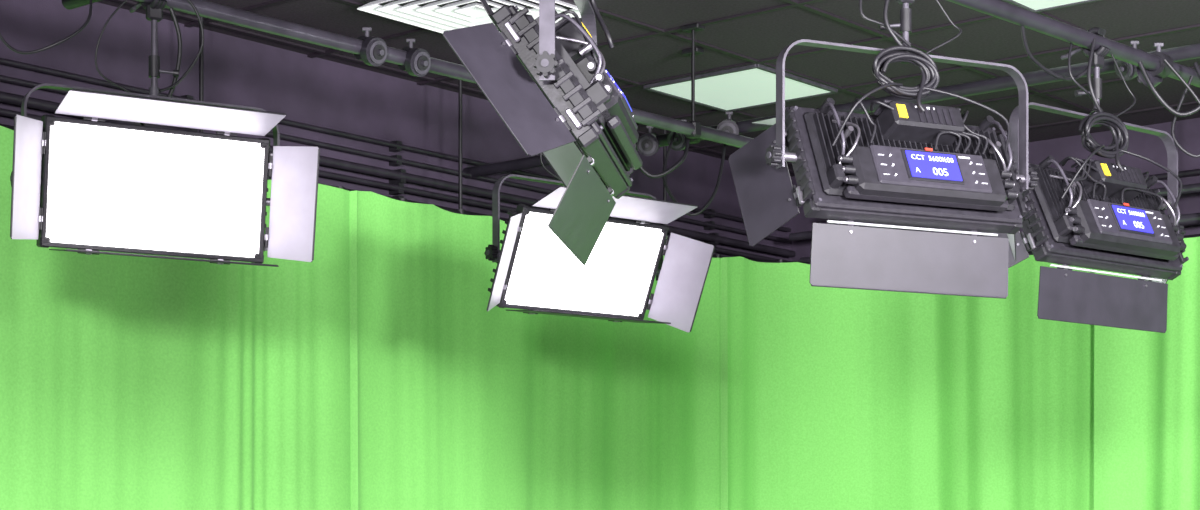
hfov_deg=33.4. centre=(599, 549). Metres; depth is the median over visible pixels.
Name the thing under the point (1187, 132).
wall
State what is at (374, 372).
curtain
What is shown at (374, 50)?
coupler
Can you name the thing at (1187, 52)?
pipe
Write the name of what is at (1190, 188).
conduit
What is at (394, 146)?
conduit
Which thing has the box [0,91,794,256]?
conduit
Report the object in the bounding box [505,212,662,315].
diffuser
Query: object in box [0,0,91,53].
hanging cable
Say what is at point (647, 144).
coupler
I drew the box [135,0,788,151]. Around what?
pipe
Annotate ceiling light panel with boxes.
[643,64,837,111]
[1003,0,1100,12]
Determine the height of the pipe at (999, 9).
0.509 m
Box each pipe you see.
[62,0,101,9]
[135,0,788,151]
[463,43,1199,178]
[947,0,1199,87]
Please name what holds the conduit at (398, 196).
attached to the wall at (315, 91)
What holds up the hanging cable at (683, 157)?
hanging from the pipe at (693, 129)
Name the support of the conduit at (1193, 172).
attached to the wall at (1187, 132)
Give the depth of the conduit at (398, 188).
8.44 m
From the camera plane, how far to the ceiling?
7.91 m
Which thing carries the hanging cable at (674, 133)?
hanging from the pipe at (1187, 52)
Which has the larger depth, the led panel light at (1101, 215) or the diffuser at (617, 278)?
the diffuser at (617, 278)
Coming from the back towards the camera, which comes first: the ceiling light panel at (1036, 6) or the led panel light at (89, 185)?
the ceiling light panel at (1036, 6)
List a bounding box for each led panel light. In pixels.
[10,0,319,266]
[443,0,642,265]
[484,146,714,332]
[729,0,1038,298]
[954,27,1188,332]
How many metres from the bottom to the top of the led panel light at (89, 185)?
0.830 m
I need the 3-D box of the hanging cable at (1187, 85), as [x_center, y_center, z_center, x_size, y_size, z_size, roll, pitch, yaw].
[1.826,-1.369,6.224,0.158,0.308,0.061,0,0,0]
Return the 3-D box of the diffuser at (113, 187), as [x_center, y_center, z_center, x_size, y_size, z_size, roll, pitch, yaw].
[-1.272,-1.030,5.746,0.627,0.332,0.008,0,9,-30]
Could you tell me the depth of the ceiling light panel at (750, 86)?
8.59 m
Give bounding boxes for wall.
[0,0,791,260]
[792,118,1199,261]
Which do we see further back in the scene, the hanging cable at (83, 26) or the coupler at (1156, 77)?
the coupler at (1156, 77)
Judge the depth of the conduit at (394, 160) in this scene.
8.44 m
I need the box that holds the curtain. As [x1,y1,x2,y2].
[0,126,1199,509]
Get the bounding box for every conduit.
[0,58,790,231]
[0,75,790,242]
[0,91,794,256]
[0,108,785,260]
[0,124,507,219]
[789,183,1199,240]
[799,213,1199,261]
[817,169,1199,222]
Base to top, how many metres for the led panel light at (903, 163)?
0.886 m
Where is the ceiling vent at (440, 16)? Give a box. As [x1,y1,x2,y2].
[357,0,580,32]
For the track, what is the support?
hanging from the ceiling
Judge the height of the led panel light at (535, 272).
0.849 m
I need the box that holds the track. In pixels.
[0,16,1199,263]
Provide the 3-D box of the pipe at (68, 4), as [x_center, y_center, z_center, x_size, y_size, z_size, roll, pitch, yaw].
[0.006,-1.810,4.676,4.200,0.377,0.050,0,0,40]
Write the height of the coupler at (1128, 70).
0.136 m
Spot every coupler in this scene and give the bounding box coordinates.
[354,27,387,65]
[398,39,430,76]
[637,125,659,155]
[667,120,690,150]
[717,112,738,134]
[1114,41,1142,80]
[1136,43,1173,86]
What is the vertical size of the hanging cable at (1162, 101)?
0.181 m
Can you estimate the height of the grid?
0.009 m
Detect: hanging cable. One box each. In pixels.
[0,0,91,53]
[636,123,689,177]
[663,132,725,215]
[1020,26,1091,80]
[1138,61,1199,116]
[1164,59,1199,157]
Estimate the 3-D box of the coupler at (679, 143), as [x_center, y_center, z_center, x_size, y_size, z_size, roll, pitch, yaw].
[0.324,-1.659,8.001,0.089,0.130,0.116,0,0,31]
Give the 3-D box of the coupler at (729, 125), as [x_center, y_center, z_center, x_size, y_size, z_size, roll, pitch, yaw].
[0.511,-1.658,7.846,0.093,0.131,0.106,0,0,40]
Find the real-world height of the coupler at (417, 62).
0.130 m
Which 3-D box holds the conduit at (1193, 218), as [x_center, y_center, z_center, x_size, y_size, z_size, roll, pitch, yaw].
[4.901,-1.500,7.319,9.900,0.050,0.226,0,0,40]
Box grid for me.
[112,0,1199,172]
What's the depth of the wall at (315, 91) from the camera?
8.13 m
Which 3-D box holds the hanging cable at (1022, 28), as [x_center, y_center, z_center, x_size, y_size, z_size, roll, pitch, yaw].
[1.348,-1.458,5.886,0.042,0.133,0.482,0,0,42]
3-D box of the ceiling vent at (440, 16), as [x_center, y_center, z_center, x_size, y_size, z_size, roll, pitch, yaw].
[-0.454,-1.982,7.306,0.610,0.034,0.610,0,0,40]
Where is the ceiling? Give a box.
[98,0,1199,176]
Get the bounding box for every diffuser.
[46,122,263,256]
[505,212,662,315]

